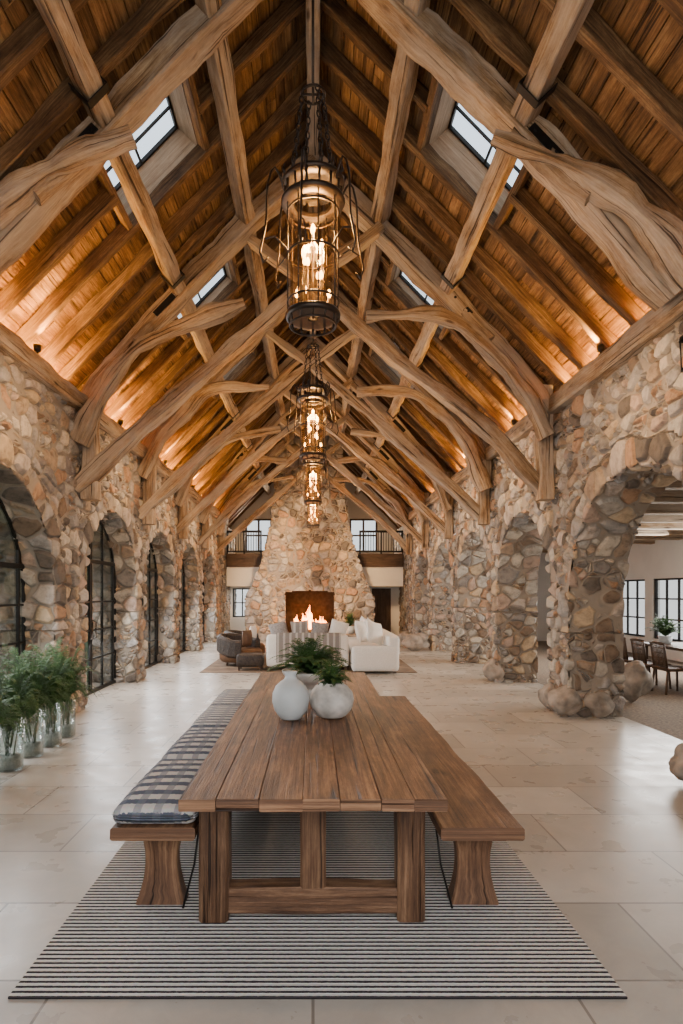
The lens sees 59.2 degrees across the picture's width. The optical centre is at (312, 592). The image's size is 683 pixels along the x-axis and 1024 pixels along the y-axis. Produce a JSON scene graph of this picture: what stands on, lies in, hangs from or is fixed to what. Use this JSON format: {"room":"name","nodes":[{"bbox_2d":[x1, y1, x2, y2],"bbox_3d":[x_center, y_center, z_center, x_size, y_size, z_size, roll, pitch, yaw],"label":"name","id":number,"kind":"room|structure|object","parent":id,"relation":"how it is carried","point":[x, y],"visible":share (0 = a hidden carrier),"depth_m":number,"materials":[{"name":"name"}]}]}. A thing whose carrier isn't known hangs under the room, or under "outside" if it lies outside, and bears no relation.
{"room":"lodge great hall","nodes":[
{"label":"lodge great hall","id":0,"kind":"room"},
{"bbox_2d":[0,352,236,723],"bbox_3d":[-3.900,-0.468,13.175,0.900,4.450,27.650,0,0,0],"label":"wall","id":1,"kind":"structure","parent":0,"point":[39,456],"depth_m":8.84,"materials":[{"name":"beige stone"}]},
{"bbox_2d":[0,498,25,734],"bbox_3d":[-3.855,0.143,6.500,0.110,3.228,3.135,0,0,0],"label":"door","id":2,"kind":"structure","parent":1,"relation":"in","point":[12,586],"depth_m":7.71,"materials":[{"name":"black metal"}]},
{"bbox_2d":[70,520,115,695],"bbox_3d":[-3.855,0.166,10.455,0.110,3.182,2.645,0,0,0],"label":"arched window","id":3,"kind":"structure","parent":1,"relation":"in","point":[100,574],"depth_m":10.98,"materials":[{"name":"black metal"}]},
{"bbox_2d":[0,322,227,524],"bbox_3d":[-3.453,-2.797,11.250,0.318,0.323,24.500,0,0,0],"label":"trim","id":4,"kind":"structure","parent":1,"relation":"attached to","point":[12,345],"depth_m":7.87,"materials":[{"name":"brown wood"}]},
{"bbox_2d":[33,344,41,354],"bbox_3d":[-3.400,-2.988,7.400,0.100,0.130,0.098,0,0,0],"label":"uplight","id":5,"kind":"object","parent":4,"relation":"on","point":[37,348],"visible":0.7,"depth_m":7.37,"materials":[{"name":"black metal"}]},
{"bbox_2d":[145,542,157,668],"bbox_3d":[-3.855,0.178,13.680,0.110,3.158,2.595,0,0,0],"label":"door","id":6,"kind":"structure","parent":1,"relation":"in","point":[151,617],"depth_m":14.45,"materials":[{"name":"black metal"}]},
{"bbox_2d":[179,559,185,652],"bbox_3d":[-3.855,0.178,16.880,0.110,3.158,2.595,0,0,0],"label":"door","id":7,"kind":"structure","parent":1,"relation":"in","point":[182,589],"depth_m":17.89,"materials":[{"name":"black metal"}]},
{"bbox_2d":[202,571,204,642],"bbox_3d":[-3.855,0.178,20.080,0.110,3.158,2.595,0,0,0],"label":"door","id":8,"kind":"structure","parent":1,"relation":"in","point":[203,620],"depth_m":21.21,"materials":[{"name":"black metal"}]},
{"bbox_2d":[217,482,397,553],"bbox_3d":[0.000,-4.343,27.100,8.600,5.800,0.200,0,0,0],"label":"wall","id":9,"kind":"structure","parent":0,"point":[354,511],"depth_m":27.00,"materials":[{"name":"white paint"}]},
{"bbox_2d":[245,519,270,551],"bbox_3d":[-2.450,-2.593,27.080,1.360,1.660,0.128,0,0,0],"label":"window","id":10,"kind":"structure","parent":9,"relation":"in","point":[258,520],"depth_m":27.02,"materials":[{"name":"wood"}]},
{"bbox_2d":[226,554,402,566],"bbox_3d":[0.075,-1.283,25.265,6.950,0.520,3.430,0,0,0],"label":"trim","id":11,"kind":"structure","parent":9,"relation":"attached to","point":[232,560],"depth_m":23.55,"materials":[{"name":"brown wood"}]},
{"bbox_2d":[227,530,261,553],"bbox_3d":[-2.710,-2.003,23.640,1.380,0.920,0.100,0,0,0],"label":"balcony railing","id":12,"kind":"object","parent":11,"relation":"on","point":[228,531],"visible":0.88,"depth_m":23.61,"materials":[{"name":"black metal"}]},
{"bbox_2d":[359,530,402,553],"bbox_3d":[2.685,-2.003,23.640,1.730,0.920,0.100,0,0,0],"label":"balcony railing","id":13,"kind":"object","parent":11,"relation":"on","point":[360,531],"visible":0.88,"depth_m":23.63,"materials":[{"name":"black metal"}]},
{"bbox_2d":[350,519,376,551],"bbox_3d":[2.275,-2.593,27.080,1.410,1.660,0.128,0,0,0],"label":"window","id":14,"kind":"structure","parent":9,"relation":"in","point":[362,520],"depth_m":27.03,"materials":[{"name":"white wood"}]},
{"bbox_2d":[282,667,333,697],"bbox_3d":[-0.020,0.864,5.750,0.560,0.250,0.560,0,0,0],"label":"bowl","id":15,"kind":"object","parent":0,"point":[304,676],"depth_m":5.54,"materials":[{"name":"white ceramic"}]},
{"bbox_2d":[227,567,402,585],"bbox_3d":[0.075,-0.648,24.290,6.950,0.770,1.380,0,0,0],"label":"floor","id":16,"kind":"structure","parent":0,"point":[236,576],"depth_m":23.60,"materials":[{"name":"white paint"}]},
{"bbox_2d":[230,586,413,634],"bbox_3d":[0.000,0.657,25.100,8.600,2.200,0.200,0,0,0],"label":"wall","id":17,"kind":"structure","parent":0,"point":[236,623],"depth_m":25.00,"materials":[{"name":"white paint"}]},
{"bbox_2d":[233,588,248,616],"bbox_3d":[-2.950,0.407,25.080,0.900,1.300,0.080,0,0,0],"label":"window","id":18,"kind":"structure","parent":17,"relation":"in","point":[242,589],"depth_m":25.04,"materials":[{"name":"black metal"}]},
{"bbox_2d":[372,588,390,631],"bbox_3d":[2.850,0.782,25.039,0.800,1.950,0.162,0,0,0],"label":"door","id":19,"kind":"structure","parent":17,"relation":"in","point":[382,609],"depth_m":25.05,"materials":[{"name":"brown wood"}]},
{"bbox_2d":[0,0,682,528],"bbox_3d":[0.000,-4.724,13.000,8.872,4.547,28.000,0,0,0],"label":"ceiling","id":20,"kind":"structure","parent":0,"point":[531,271],"depth_m":7.33,"materials":[{"name":"brown wood"}]},
{"bbox_2d":[106,84,196,215],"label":"window","id":21,"kind":"structure","parent":20,"relation":"attached to","point":[167,153],"depth_m":7.40,"materials":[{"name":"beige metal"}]},
{"bbox_2d":[195,262,231,308],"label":"window","id":22,"kind":"structure","parent":20,"relation":"attached to","point":[226,278],"depth_m":10.59,"materials":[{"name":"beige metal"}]},
{"bbox_2d":[223,354,248,379],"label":"window","id":23,"kind":"structure","parent":20,"relation":"attached to","point":[225,376],"depth_m":13.80,"materials":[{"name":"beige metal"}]},
{"bbox_2d":[259,0,363,336],"bbox_3d":[0.000,-4.291,4.800,0.838,4.323,0.856,0,0,0],"label":"pendant lantern","id":24,"kind":"object","parent":20,"relation":"hanging from","point":[319,183],"visible":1,"depth_m":4.73,"materials":[{"name":"brown metal"}]},
{"bbox_2d":[302,250,305,300],"bbox_3d":[-0.073,-2.487,4.760,0.035,0.478,0.033,0,0,0],"label":"candle","id":25,"kind":"object","parent":24,"relation":"on","point":[303,253],"depth_m":4.75,"materials":[{"name":"white wax"}]},
{"bbox_2d":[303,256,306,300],"bbox_3d":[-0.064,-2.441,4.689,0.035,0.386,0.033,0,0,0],"label":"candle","id":26,"kind":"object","parent":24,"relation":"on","point":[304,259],"depth_m":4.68,"materials":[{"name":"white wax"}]},
{"bbox_2d":[306,257,309,299],"bbox_3d":[-0.041,-2.469,4.800,0.035,0.442,0.033,0,0,0],"label":"candle","id":27,"kind":"object","parent":24,"relation":"on","point":[308,261],"depth_m":4.79,"materials":[{"name":"white wax"}]},
{"bbox_2d":[311,225,314,299],"bbox_3d":[-0.002,-2.570,4.717,0.035,0.644,0.033,0,0,0],"label":"candle","id":28,"kind":"object","parent":24,"relation":"on","point":[312,227],"depth_m":4.71,"materials":[{"name":"white wax"}]},
{"bbox_2d":[316,271,319,299],"bbox_3d":[0.041,-2.414,4.800,0.035,0.331,0.033,0,0,0],"label":"candle","id":29,"kind":"object","parent":24,"relation":"on","point":[317,271],"depth_m":4.80,"materials":[{"name":"white wax"}]},
{"bbox_2d":[319,270,322,300],"bbox_3d":[0.064,-2.386,4.689,0.035,0.276,0.033,0,0,0],"label":"candle","id":30,"kind":"object","parent":24,"relation":"on","point":[321,273],"depth_m":4.68,"materials":[{"name":"white wax"}]},
{"bbox_2d":[320,239,323,300],"bbox_3d":[0.071,-2.529,4.757,0.035,0.561,0.033,0,0,0],"label":"candle","id":31,"kind":"object","parent":24,"relation":"on","point":[321,244],"depth_m":4.75,"materials":[{"name":"white wax"}]},
{"bbox_2d":[70,150,554,500],"bbox_3d":[0.018,-3.966,8.895,7.176,5.146,0.770,0,0,0],"label":"truss","id":32,"kind":"object","parent":20,"relation":"attached to","point":[156,326],"visible":0.87,"depth_m":8.84,"materials":[{"name":"brown wood"}]},
{"bbox_2d":[287,206,338,463],"bbox_3d":[0.000,-4.291,9.700,0.838,4.323,0.856,0,0,0],"label":"pendant lantern","id":33,"kind":"object","parent":20,"relation":"hanging from","point":[316,391],"visible":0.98,"depth_m":9.64,"materials":[{"name":"brown metal"}]},
{"bbox_2d":[312,413,313,450],"bbox_3d":[-0.002,-2.570,9.617,0.035,0.644,0.033,0,0,0],"label":"candle","id":34,"kind":"object","parent":33,"relation":"on","point":[312,413],"depth_m":9.61,"materials":[{"name":"white wax"}]},
{"bbox_2d":[296,427,329,506],"bbox_3d":[0.000,-4.291,14.600,0.838,4.323,0.856,0,0,0],"label":"pendant lantern","id":35,"kind":"object","parent":20,"relation":"hanging from","point":[311,501],"visible":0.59,"depth_m":14.54,"materials":[{"name":"brown metal"}]},
{"bbox_2d":[300,470,325,527],"bbox_3d":[0.000,-4.291,19.600,0.838,4.323,0.856,0,0,0],"label":"pendant lantern","id":36,"kind":"object","parent":20,"relation":"hanging from","point":[310,524],"visible":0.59,"depth_m":19.54,"materials":[{"name":"brown metal"}]},
{"bbox_2d":[199,382,428,547],"bbox_3d":[0.007,-3.968,18.485,7.194,5.150,0.800,0,0,0],"label":"truss","id":37,"kind":"object","parent":20,"relation":"attached to","point":[385,460],"visible":0.75,"depth_m":18.44,"materials":[{"name":"brown wood"}]},
{"bbox_2d":[175,337,453,538],"bbox_3d":[0.011,-3.969,15.299,7.190,5.152,0.778,0,0,0],"label":"truss","id":38,"kind":"object","parent":20,"relation":"attached to","point":[333,362],"visible":0.69,"depth_m":15.25,"materials":[{"name":"brown wood"}]},
{"bbox_2d":[137,270,492,524],"bbox_3d":[0.017,-3.969,12.097,7.193,5.153,0.775,0,0,0],"label":"truss","id":39,"kind":"object","parent":20,"relation":"attached to","point":[472,446],"visible":0.8,"depth_m":11.98,"materials":[{"name":"brown wood"}]},
{"bbox_2d":[217,418,412,554],"bbox_3d":[0.020,-3.967,21.675,7.191,5.149,0.796,0,0,0],"label":"truss","id":40,"kind":"object","parent":20,"relation":"attached to","point":[379,485],"visible":0.74,"depth_m":21.63,"materials":[{"name":"brown wood"}]},
{"bbox_2d":[0,0,682,311],"bbox_3d":[0.017,-4.653,5.646,7.176,3.763,0.673,0,0,0],"label":"truss","id":41,"kind":"object","parent":20,"relation":"attached to","point":[642,241],"visible":0.96,"depth_m":5.65,"materials":[{"name":"brown wood"}]},
{"bbox_2d":[375,329,413,388],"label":"window","id":42,"kind":"structure","parent":20,"relation":"attached to","point":[395,371],"depth_m":13.80,"materials":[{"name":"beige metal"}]},
{"bbox_2d":[394,267,442,328],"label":"window","id":43,"kind":"structure","parent":20,"relation":"attached to","point":[399,278],"depth_m":10.60,"materials":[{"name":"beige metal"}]},
{"bbox_2d":[429,88,519,215],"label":"window","id":44,"kind":"structure","parent":20,"relation":"attached to","point":[450,145],"depth_m":7.40,"materials":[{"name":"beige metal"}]},
{"bbox_2d":[0,635,682,1023],"bbox_3d":[0.000,1.757,12.500,8.800,0.001,29.000,0,0,0],"label":"floor","id":45,"kind":"structure","parent":0,"point":[598,802],"depth_m":4.53,"materials":[{"name":"tile"}]},
{"bbox_2d":[0,654,35,746],"bbox_3d":[-3.013,1.149,5.471,0.907,1.215,0.845,0,0,-35],"label":"fern","id":46,"kind":"object","parent":45,"relation":"on","point":[3,718],"visible":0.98,"depth_m":5.48,"materials":[{"name":"green plant"}]},
{"bbox_2d":[0,644,58,771],"bbox_3d":[-3.035,1.136,6.039,0.901,1.240,0.849,0,0,17],"label":"fern","id":47,"kind":"object","parent":45,"relation":"on","point":[9,761],"visible":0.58,"depth_m":5.95,"materials":[{"name":"green plant"}]},
{"bbox_2d":[4,643,71,757],"bbox_3d":[-3.077,1.152,6.453,0.822,1.208,0.911,0,0,18],"label":"fern","id":48,"kind":"object","parent":45,"relation":"on","point":[34,747],"visible":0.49,"depth_m":6.44,"materials":[{"name":"green plant"}]},
{"bbox_2d":[23,637,90,746],"bbox_3d":[-3.005,1.136,6.915,0.863,1.240,0.976,0,0,-29],"label":"fern","id":49,"kind":"object","parent":45,"relation":"on","point":[52,738],"visible":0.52,"depth_m":6.85,"materials":[{"name":"green plant"}]},
{"bbox_2d":[40,643,105,736],"bbox_3d":[-3.027,1.181,7.382,0.812,1.149,0.948,0,0,-40],"label":"fern","id":50,"kind":"object","parent":45,"relation":"on","point":[65,729],"visible":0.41,"depth_m":7.30,"materials":[{"name":"green plant"}]},
{"bbox_2d":[199,647,417,672],"bbox_3d":[-0.100,1.750,16.200,4.800,0.013,6.000,0,0,0],"label":"rug","id":51,"kind":"object","parent":45,"relation":"on","point":[218,666],"visible":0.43,"depth_m":13.67,"materials":[{"name":"beige carpet"}]},
{"bbox_2d":[217,633,261,665],"bbox_3d":[-1.778,1.370,14.561,1.100,0.756,1.161,0,0,21],"label":"armchair","id":52,"kind":"object","parent":51,"relation":"on","point":[229,645],"visible":0.66,"depth_m":14.15,"materials":[{"name":"grey fabric"}]},
{"bbox_2d":[242,630,251,646],"bbox_3d":[-1.600,1.097,14.550,0.160,0.400,0.440,0,0,20],"label":"pillow","id":53,"kind":"object","parent":52,"relation":"on","point":[246,635],"visible":1,"depth_m":14.42,"materials":[{"name":"brown leather"}]},
{"bbox_2d":[224,630,264,652],"bbox_3d":[-1.830,1.370,16.002,1.100,0.756,1.161,0,0,4],"label":"armchair","id":54,"kind":"object","parent":51,"relation":"on","point":[262,646],"visible":0.15,"depth_m":15.93,"materials":[{"name":"brown leather"}]},
{"bbox_2d":[249,625,256,637],"bbox_3d":[-1.600,1.077,16.000,0.160,0.440,0.460,0,0,11],"label":"pillow","id":55,"kind":"object","parent":54,"relation":"on","point":[253,629],"visible":0.6,"depth_m":15.88,"materials":[{"name":"white fabric"}]},
{"bbox_2d":[236,653,263,670],"bbox_3d":[-1.420,1.560,13.650,0.600,0.365,0.500,0,0,0],"label":"ottoman","id":56,"kind":"object","parent":51,"relation":"on","point":[242,659],"visible":1,"depth_m":13.40,"materials":[{"name":"brown leather"}]},
{"bbox_2d":[266,634,348,669],"bbox_3d":[-0.125,1.339,13.933,1.850,0.805,0.966,0,0,0],"label":"sofa","id":57,"kind":"object","parent":51,"relation":"on","point":[271,639],"visible":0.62,"depth_m":13.45,"materials":[{"name":"white fabric"}]},
{"bbox_2d":[268,620,288,633],"bbox_3d":[-0.780,0.897,13.900,0.537,0.546,0.234,0,0,0],"label":"pillow","id":58,"kind":"object","parent":57,"relation":"on","point":[280,627],"visible":0.56,"depth_m":13.85,"materials":[{"name":"grey fabric"}]},
{"bbox_2d":[290,620,308,632],"bbox_3d":[-0.300,0.867,13.900,0.464,0.484,0.233,0,0,0],"label":"pillow","id":59,"kind":"object","parent":57,"relation":"on","point":[301,626],"visible":0.61,"depth_m":13.84,"materials":[{"name":"grey fabric"}]},
{"bbox_2d":[276,633,340,662],"bbox_3d":[-0.100,1.231,13.575,1.450,0.652,0.305,0,0,0],"label":"throw blanket","id":60,"kind":"object","parent":57,"relation":"on","point":[333,640],"visible":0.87,"depth_m":13.43,"materials":[{"name":"beige fabric"}]},
{"bbox_2d":[311,621,328,632],"bbox_3d":[0.150,0.897,13.900,0.464,0.484,0.233,0,0,0],"label":"pillow","id":61,"kind":"object","parent":57,"relation":"on","point":[316,627],"visible":0.59,"depth_m":13.85,"materials":[{"name":"grey fabric"}]},
{"bbox_2d":[328,619,348,634],"bbox_3d":[0.580,0.867,13.900,0.537,0.546,0.234,0,0,0],"label":"pillow","id":62,"kind":"object","parent":57,"relation":"on","point":[336,626],"visible":0.6,"depth_m":13.84,"materials":[{"name":"white fabric"}]},
{"bbox_2d":[348,629,399,672],"bbox_3d":[1.351,1.329,14.275,1.057,0.825,2.690,0,0,0],"label":"sofa","id":63,"kind":"object","parent":51,"relation":"on","point":[363,656],"visible":0.76,"depth_m":12.94,"materials":[{"name":"fabric"}]},
{"bbox_2d":[355,620,367,642],"bbox_3d":[1.120,0.887,13.850,0.258,0.528,0.542,0,0,25],"label":"pillow","id":64,"kind":"object","parent":63,"relation":"on","point":[360,626],"visible":0.89,"depth_m":13.66,"materials":[{"name":"white fabric"}]},
{"bbox_2d":[366,619,382,644],"bbox_3d":[1.380,0.887,13.420,0.259,0.613,0.627,0,0,43],"label":"pillow","id":65,"kind":"object","parent":63,"relation":"on","point":[374,630],"visible":1,"depth_m":13.29,"materials":[{"name":"white fabric"}]},
{"bbox_2d":[244,423,374,640],"bbox_3d":[-0.120,-2.512,23.066,4.840,8.563,2.469,0,0,0],"label":"stone chimney","id":66,"kind":"object","parent":45,"relation":"on","point":[301,567],"visible":0.63,"depth_m":22.42,"materials":[{"name":"stone"}]},
{"bbox_3d":[-0.120,1.417,22.750,1.011,0.152,0.259,0,0,0],"label":"log","id":67,"kind":"object","parent":66,"relation":"in","visible":0},
{"bbox_2d":[294,606,326,629],"bbox_3d":[-0.138,0.916,22.809,1.327,0.947,0.431,0,0,0],"label":"fire","id":68,"kind":"object","parent":67,"relation":"on","point":[309,614],"visible":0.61,"depth_m":22.68,"materials":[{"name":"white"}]},
{"bbox_2d":[8,809,627,998],"bbox_3d":[0.020,1.750,5.270,2.680,0.012,5.360,0,0,0],"label":"striped rug","id":69,"kind":"object","parent":45,"relation":"on","point":[110,946],"visible":0.48,"depth_m":3.02,"materials":[{"name":"grey fabric"}]},
{"bbox_2d":[110,815,198,908],"bbox_3d":[-0.855,1.498,5.250,0.461,0.494,4.100,0,0,0],"label":"bench","id":70,"kind":"object","parent":69,"relation":"on","point":[163,883],"visible":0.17,"depth_m":3.36,"materials":[{"name":"brown wood"}]},
{"bbox_2d":[112,759,204,823],"bbox_3d":[-0.858,1.203,3.715,0.487,0.121,1.042,0,0,0],"label":"bench cushion","id":71,"kind":"object","parent":70,"relation":"on","point":[154,799],"visible":0.71,"depth_m":3.39,"materials":[{"name":"beige fabric"}]},
{"bbox_2d":[161,727,225,759],"bbox_3d":[-0.858,1.203,4.730,0.487,0.121,1.032,0,0,0],"label":"bench cushion","id":72,"kind":"object","parent":70,"relation":"on","point":[196,742],"visible":0.39,"depth_m":4.56,"materials":[{"name":"fabric"}]},
{"bbox_2d":[190,705,239,727],"bbox_3d":[-0.858,1.203,5.740,0.487,0.121,1.032,0,0,0],"label":"bench cushion","id":73,"kind":"object","parent":70,"relation":"on","point":[214,715],"visible":0.34,"depth_m":5.56,"materials":[{"name":"beige fabric"}]},
{"bbox_2d":[210,689,249,705],"bbox_3d":[-0.858,1.203,6.755,0.487,0.121,1.042,0,0,0],"label":"bench cushion","id":74,"kind":"object","parent":70,"relation":"on","point":[228,696],"visible":0.41,"depth_m":6.58,"materials":[{"name":"beige fabric"}]},
{"bbox_2d":[178,672,447,922],"bbox_3d":[0.000,1.368,5.229,1.302,0.751,4.683,0,0,0],"label":"dining table","id":75,"kind":"object","parent":69,"relation":"on","point":[312,765],"visible":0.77,"depth_m":3.19,"materials":[{"name":"brown wood"}]},
{"bbox_2d":[272,671,308,720],"bbox_3d":[-0.175,0.803,4.720,0.292,0.372,0.292,0,0,0],"label":"vase","id":76,"kind":"object","parent":75,"relation":"on","point":[290,697],"visible":1,"depth_m":4.62,"materials":[{"name":"white ceramic"}]},
{"bbox_2d":[267,635,351,697],"bbox_3d":[-0.025,0.700,5.763,0.874,0.577,0.889,0,0,0],"label":"potted plant","id":77,"kind":"object","parent":75,"relation":"on","point":[305,661],"visible":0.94,"depth_m":5.63,"materials":[{"name":"green plant"}]},
{"bbox_2d":[309,658,353,718],"bbox_3d":[0.149,0.755,4.799,0.352,0.468,0.360,0,0,36],"label":"round pot","id":78,"kind":"object","parent":75,"relation":"on","point":[330,698],"visible":1,"depth_m":4.69,"materials":[{"name":"white ceramic"}]},
{"bbox_2d":[380,696,524,908],"bbox_3d":[0.907,1.498,5.250,0.466,0.495,4.100,0,0,0],"label":"bench","id":79,"kind":"object","parent":69,"relation":"on","point":[475,818],"visible":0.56,"depth_m":3.42,"materials":[{"name":"brown wood"}]},
{"bbox_2d":[398,631,410,641],"bbox_3d":[3.094,1.492,19.587,0.605,0.530,0.644,0,0,44],"label":"boulder","id":80,"kind":"object","parent":45,"relation":"on","point":[403,635],"visible":0.3,"depth_m":19.41,"materials":[{"name":"beige stone"}]},
{"bbox_2d":[401,633,430,650],"bbox_3d":[3.145,1.494,18.316,0.892,0.526,0.681,0,0,11],"label":"boulder","id":81,"kind":"object","parent":45,"relation":"on","point":[413,642],"visible":1,"depth_m":18.05,"materials":[{"name":"beige stone"}]},
{"bbox_2d":[482,657,504,680],"bbox_3d":[3.614,1.524,11.980,0.446,0.466,0.570,0,0,24],"label":"boulder","id":82,"kind":"object","parent":45,"relation":"on","point":[491,671],"visible":0.84,"depth_m":11.80,"materials":[{"name":"beige stone"}]},
{"bbox_2d":[538,683,554,709],"bbox_3d":[3.631,1.560,9.085,0.362,0.394,0.480,0,0,0],"label":"boulder","id":83,"kind":"object","parent":45,"relation":"on","point":[542,693],"visible":0.43,"depth_m":9.03,"materials":[{"name":"beige stone"}]},
{"bbox_2d":[547,685,582,715],"bbox_3d":[3.587,1.534,8.563,0.423,0.445,0.457,0,0,-34],"label":"boulder","id":84,"kind":"object","parent":45,"relation":"on","point":[563,700],"visible":0.99,"depth_m":8.43,"materials":[{"name":"beige stone"}]},
{"bbox_2d":[583,691,614,717],"bbox_3d":[4.063,1.569,8.514,0.411,0.376,0.406,0,0,-44],"label":"boulder","id":85,"kind":"object","parent":45,"relation":"on","point":[600,704],"visible":0.98,"depth_m":8.38,"materials":[{"name":"beige stone"}]},
{"bbox_2d":[668,743,682,780],"bbox_3d":[3.500,1.569,5.450,0.470,0.376,0.497,0,0,32],"label":"boulder","id":86,"kind":"object","parent":45,"relation":"on","point":[675,763],"visible":1,"depth_m":5.46,"materials":[{"name":"beige stone"}]},
{"bbox_2d":[343,609,356,633],"bbox_3d":[1.364,1.042,22.065,0.535,0.910,0.589,0,0,0],"label":"plant","id":87,"kind":"object","parent":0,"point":[350,619],"visible":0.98,"depth_m":21.96,"materials":[{"name":"green plant"}]},
{"bbox_2d":[392,321,682,717],"bbox_3d":[4.000,-0.468,13.175,0.800,4.450,27.650,0,0,0],"label":"wall","id":88,"kind":"structure","parent":0,"point":[618,445],"depth_m":8.51,"materials":[{"name":"beige stone"}]},
{"bbox_2d":[408,290,682,519],"bbox_3d":[3.592,-2.795,11.250,0.332,0.325,24.500,0,0,0],"label":"wooden beam","id":89,"kind":"structure","parent":88,"relation":"attached to","point":[652,325],"depth_m":7.16,"materials":[{"name":"brown wood"}]},
{"bbox_2d":[596,344,604,354],"bbox_3d":[3.550,-2.988,7.400,0.100,0.130,0.098,0,0,0],"label":"uplight","id":90,"kind":"object","parent":89,"relation":"on","point":[600,348],"visible":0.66,"depth_m":7.37,"materials":[{"name":"black metal"}]},
{"bbox_2d":[679,335,682,372],"bbox_3d":[3.473,-2.257,5.500,0.235,0.428,0.164,0,0,0],"label":"wall sconce","id":91,"kind":"object","parent":88,"relation":"attached to","point":[681,337],"visible":1,"depth_m":5.50,"materials":[{"name":"black metal"}]},
{"bbox_2d":[537,553,549,640],"bbox_3d":[6.900,0.057,12.000,5.000,3.400,20.000,0,0,0],"label":"wall","id":92,"kind":"structure","parent":0,"point":[543,579],"depth_m":22.00,"materials":[{"name":"white paint"}]},
{"bbox_2d":[454,480,682,552],"bbox_3d":[6.899,-1.510,12.000,5.198,0.326,20.000,0,0,0],"label":"ceiling","id":93,"kind":"structure","parent":0,"point":[663,518],"depth_m":11.50,"materials":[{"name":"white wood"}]},
{"bbox_2d":[537,641,682,740],"bbox_3d":[6.900,1.757,12.000,5.000,0.001,20.000,0,0,0],"label":"floor","id":94,"kind":"structure","parent":0,"point":[656,710],"depth_m":9.54,"materials":[{"name":"carpet"}]},
{"bbox_2d":[623,637,650,673],"bbox_3d":[6.283,1.300,11.850,0.554,0.916,0.480,0,0,0],"label":"spindle chair","id":95,"kind":"object","parent":94,"relation":"on","point":[626,658],"visible":0.29,"depth_m":11.64,"materials":[{"name":"brown wood"}]},
{"bbox_2d":[623,660,653,701],"bbox_3d":[5.136,1.417,9.597,0.432,0.680,0.480,0,0,-30],"label":"boulder","id":96,"kind":"object","parent":94,"relation":"on","point":[639,682],"visible":0.84,"depth_m":9.45,"materials":[{"name":"beige stone"}]},
{"bbox_2d":[630,638,671,688],"bbox_3d":[6.283,1.300,11.200,0.554,0.916,0.480,0,0,0],"label":"spindle chair","id":97,"kind":"object","parent":94,"relation":"on","point":[636,643],"visible":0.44,"depth_m":11.15,"materials":[{"name":"brown wood"}]},
{"bbox_2d":[642,642,682,658],"bbox_3d":[7.300,1.377,11.200,1.400,0.759,2.000,0,0,0],"label":"dining table","id":98,"kind":"object","parent":94,"relation":"on","point":[678,646],"visible":0.26,"depth_m":11.46,"materials":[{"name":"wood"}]},
{"bbox_2d":[645,615,682,643],"bbox_3d":[6.904,0.703,11.763,0.615,0.586,0.640,0,0,-15],"label":"table plant","id":99,"kind":"object","parent":98,"relation":"on","point":[663,628],"visible":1,"depth_m":11.67,"materials":[{"name":"green plant"}]},
{"bbox_2d":[649,641,682,694],"bbox_3d":[6.283,1.300,10.550,0.554,0.916,0.480,0,0,0],"label":"spindle chair","id":100,"kind":"object","parent":94,"relation":"on","point":[663,666],"visible":1,"depth_m":10.50,"materials":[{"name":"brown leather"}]},
{"bbox_2d":[624,540,682,661],"bbox_3d":[9.500,0.057,12.000,0.200,3.400,20.000,0,0,0],"label":"wall","id":101,"kind":"structure","parent":0,"point":[664,558],"depth_m":16.61,"materials":[{"name":"white paint"}]},
{"bbox_2d":[623,579,644,636],"bbox_3d":[9.480,0.432,17.800,0.080,1.750,1.700,0,0,0],"label":"window","id":102,"kind":"structure","parent":101,"relation":"in","point":[637,598],"depth_m":17.54,"materials":[{"name":"black metal"}]},
{"bbox_2d":[654,578,682,641],"bbox_3d":[9.480,0.432,15.800,0.080,1.750,1.700,0,0,0],"label":"window","id":103,"kind":"structure","parent":101,"relation":"in","point":[656,598],"depth_m":16.04,"materials":[{"name":"black metal"}]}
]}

